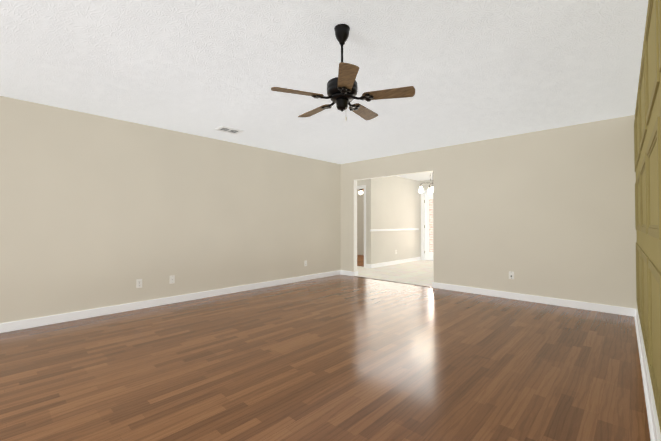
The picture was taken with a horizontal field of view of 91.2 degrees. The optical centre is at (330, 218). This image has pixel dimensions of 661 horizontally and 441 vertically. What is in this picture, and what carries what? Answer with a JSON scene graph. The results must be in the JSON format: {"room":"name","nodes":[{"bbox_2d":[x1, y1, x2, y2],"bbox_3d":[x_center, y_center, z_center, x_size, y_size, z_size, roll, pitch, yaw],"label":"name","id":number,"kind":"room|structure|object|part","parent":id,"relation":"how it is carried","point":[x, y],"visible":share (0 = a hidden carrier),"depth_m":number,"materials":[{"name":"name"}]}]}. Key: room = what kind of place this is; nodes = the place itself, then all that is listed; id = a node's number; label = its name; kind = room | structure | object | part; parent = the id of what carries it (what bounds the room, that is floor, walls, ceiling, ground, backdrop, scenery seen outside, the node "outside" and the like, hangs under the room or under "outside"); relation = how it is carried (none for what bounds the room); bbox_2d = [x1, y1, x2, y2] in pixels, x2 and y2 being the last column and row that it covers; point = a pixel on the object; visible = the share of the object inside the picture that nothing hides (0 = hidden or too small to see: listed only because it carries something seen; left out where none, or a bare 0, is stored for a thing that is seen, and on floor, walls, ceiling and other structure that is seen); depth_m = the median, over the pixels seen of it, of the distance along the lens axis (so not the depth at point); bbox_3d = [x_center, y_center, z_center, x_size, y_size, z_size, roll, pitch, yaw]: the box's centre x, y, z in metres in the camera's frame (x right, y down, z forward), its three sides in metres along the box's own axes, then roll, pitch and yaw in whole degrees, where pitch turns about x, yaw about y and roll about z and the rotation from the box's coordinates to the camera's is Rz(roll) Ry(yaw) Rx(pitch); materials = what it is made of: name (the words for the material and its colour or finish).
{"room":"empty living room","nodes":[
{"label":"empty living room","id":0,"kind":"room"},
{"bbox_2d":[0,96,340,322],"bbox_3d":[-3.126,-0.043,3.705,0.120,2.440,9.874,-1,-1,43],"label":"wall","id":1,"kind":"structure","parent":0,"point":[97,211],"depth_m":4.27,"materials":[{"name":"beige paint"}]},
{"bbox_2d":[136,279,141,287],"bbox_3d":[-2.509,0.851,4.253,0.008,0.114,0.070,-1,-1,43],"label":"outlet","id":2,"kind":"object","parent":1,"relation":"attached to","point":[138,283],"visible":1,"depth_m":4.25,"materials":[{"name":"white plastic"}]},
{"bbox_2d":[0,270,340,332],"bbox_3d":[-3.075,1.128,3.640,0.020,0.097,9.634,-1,-1,43],"label":"baseboard","id":3,"kind":"structure","parent":1,"relation":"attached to","point":[40,321],"depth_m":4.25,"materials":[{"name":"white wood"}]},
{"bbox_2d":[169,275,174,283],"bbox_3d":[-2.225,0.856,4.554,0.008,0.114,0.070,-1,-1,43],"label":"outlet","id":4,"kind":"object","parent":1,"relation":"attached to","point":[172,279],"visible":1,"depth_m":4.55,"materials":[{"name":"white plastic"}]},
{"bbox_2d":[0,0,647,180],"bbox_3d":[-1.082,-1.302,4.420,8.300,0.100,13.690,-1,-1,43],"label":"ceiling","id":5,"kind":"structure","parent":0,"point":[473,70],"depth_m":2.70,"materials":[{"name":"white paint"}]},
{"bbox_2d":[215,125,243,133],"bbox_3d":[-1.422,-1.239,4.554,0.234,0.022,0.334,-1,-1,43],"label":"ceiling vent","id":6,"kind":"object","parent":5,"relation":"in","point":[222,128],"visible":1,"depth_m":4.53,"materials":[{"name":"white metal"}]},
{"bbox_2d":[271,24,414,120],"bbox_3d":[0.074,-0.968,2.210,0.910,0.635,0.914,-1,-1,43],"label":"ceiling fan","id":7,"kind":"object","parent":5,"relation":"hanging from","point":[342,89],"visible":1,"depth_m":2.12,"materials":[{"name":"brown wood"}]},
{"bbox_3d":[0.102,-0.703,2.159,0.015,0.103,0.012,-1,-1,43],"label":"pull chain","id":8,"kind":"part","parent":7,"relation":"part of","materials":[{"name":"beige metal"}]},
{"bbox_2d":[418,174,432,193],"bbox_3d":[2.542,-0.920,8.028,0.570,0.553,0.570,-1,-1,43],"label":"chandelier","id":9,"kind":"object","parent":5,"relation":"hanging from","point":[430,190],"visible":0.58,"depth_m":8.02,"materials":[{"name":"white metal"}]},
{"bbox_2d":[0,275,650,440],"bbox_3d":[-1.311,1.180,1.894,5.220,0.060,9.754,-1,-1,43],"label":"floor","id":10,"kind":"structure","parent":0,"point":[341,358],"depth_m":2.46,"materials":[{"name":"brown wood"}]},
{"bbox_2d":[357,255,363,266],"bbox_3d":[0.802,1.309,10.259,2.980,0.058,2.550,-1,-1,43],"label":"floor","id":11,"kind":"structure","parent":0,"point":[360,260],"depth_m":9.86,"materials":[{"name":"brown wood"}]},
{"bbox_2d":[357,179,372,263],"bbox_3d":[-0.070,0.042,9.266,3.100,2.440,0.120,-1,-1,43],"label":"wall","id":12,"kind":"structure","parent":0,"point":[368,182],"depth_m":8.21,"materials":[{"name":"paint"}]},
{"bbox_2d":[357,185,365,267],"bbox_3d":[0.596,0.200,8.625,0.954,2.105,0.140,-1,-1,43],"label":"door frame","id":13,"kind":"structure","parent":12,"relation":"attached to","point":[362,187],"depth_m":8.26,"materials":[{"name":"white wood"}]},
{"bbox_2d":[357,180,432,256],"bbox_3d":[2.662,0.057,10.195,5.740,2.440,0.120,-1,-1,43],"label":"wall","id":14,"kind":"structure","parent":0,"point":[360,224],"depth_m":11.56,"materials":[{"name":"beige paint"}]},
{"bbox_2d":[421,190,427,259],"bbox_3d":[3.238,0.201,9.638,1.110,2.135,0.138,-1,-1,43],"label":"door frame","id":15,"kind":"structure","parent":14,"relation":"attached to","point":[423,228],"depth_m":9.94,"materials":[{"name":"white wood"}]},
{"bbox_2d":[424,193,432,259],"bbox_3d":[3.219,0.244,9.622,0.918,2.023,0.094,-1,-1,43],"label":"glass lite","id":16,"kind":"object","parent":14,"relation":"in","point":[428,202],"visible":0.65,"depth_m":9.85,"materials":[{"name":"white glass"}]},
{"bbox_2d":[357,260,433,286],"bbox_3d":[1.342,1.287,8.798,5.770,0.057,3.936,-1,-1,43],"label":"floor","id":17,"kind":"structure","parent":0,"point":[418,272],"depth_m":7.44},
{"bbox_2d":[355,276,429,286],"bbox_3d":[1.156,1.214,6.287,1.800,0.006,0.035,-1,-1,43],"label":"threshold strip","id":18,"kind":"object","parent":17,"relation":"on","point":[394,281],"depth_m":6.20,"materials":[{"name":"brown wood"}]},
{"bbox_2d":[373,176,419,263],"bbox_3d":[1.896,0.041,9.186,0.130,2.440,2.400,-1,-1,43],"label":"wall","id":19,"kind":"structure","parent":0,"point":[392,202],"depth_m":9.01,"materials":[{"name":"paint"}]},
{"bbox_2d":[370,228,418,230],"bbox_3d":[1.852,0.309,9.038,0.044,0.050,2.470,-1,-1,43],"label":"chair rail","id":20,"kind":"object","parent":19,"relation":"attached to","point":[392,229],"visible":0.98,"depth_m":8.82,"materials":[{"name":"white wood"}]},
{"bbox_2d":[370,257,420,267],"bbox_3d":[1.892,1.211,9.058,0.016,0.097,2.566,-1,-1,43],"label":"baseboard","id":21,"kind":"structure","parent":19,"relation":"attached to","point":[390,263],"depth_m":8.87,"materials":[{"name":"white wood"}]},
{"bbox_2d":[340,115,637,308],"bbox_3d":[2.119,-0.016,5.464,5.100,2.440,0.120,-1,-1,43],"label":"wall","id":22,"kind":"structure","parent":0,"point":[550,213],"depth_m":4.63,"materials":[{"name":"beige paint"}]},
{"bbox_2d":[341,270,355,275],"bbox_3d":[0.377,1.180,7.012,0.358,0.097,0.042,-1,-1,43],"label":"baseboard","id":23,"kind":"structure","parent":22,"relation":"attached to","point":[349,273],"depth_m":6.97,"materials":[{"name":"white wood"}]},
{"bbox_2d":[354,170,433,275],"bbox_3d":[1.189,0.137,6.339,1.800,1.952,0.114,-1,-1,43],"label":"door frame","id":24,"kind":"structure","parent":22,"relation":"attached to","point":[355,225],"depth_m":6.94,"materials":[{"name":"white wood"}]},
{"bbox_2d":[509,271,513,278],"bbox_3d":[2.690,0.845,4.818,0.070,0.114,0.017,-1,-1,43],"label":"outlet","id":25,"kind":"object","parent":22,"relation":"attached to","point":[511,275],"visible":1,"depth_m":4.82,"materials":[{"name":"white plastic"}]},
{"bbox_2d":[432,282,635,316],"bbox_3d":[2.756,1.145,4.770,2.644,0.097,0.042,-1,-1,43],"label":"baseboard","id":26,"kind":"structure","parent":22,"relation":"attached to","point":[509,295],"depth_m":4.53,"materials":[{"name":"white wood"}]},
{"bbox_2d":[635,0,660,431],"bbox_3d":[2.207,-0.066,2.141,0.268,2.440,4.604,-1,-1,43],"label":"wall","id":27,"kind":"structure","parent":0,"point":[649,245],"depth_m":1.85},
{"bbox_2d":[634,0,660,426],"bbox_3d":[2.214,-0.099,2.276,0.110,2.110,4.279,-1,-1,43],"label":"paneling","id":28,"kind":"structure","parent":27,"relation":"attached to","point":[652,230],"depth_m":2.00,"materials":[{"name":"brown wood"}]},
{"bbox_2d":[634,308,660,440],"bbox_3d":[0.454,1.073,0.317,0.255,0.105,9.597,-1,-1,43],"label":"baseboard","id":29,"kind":"structure","parent":27,"relation":"attached to","point":[654,428],"depth_m":2.07,"materials":[{"name":"white wood"}]}
]}

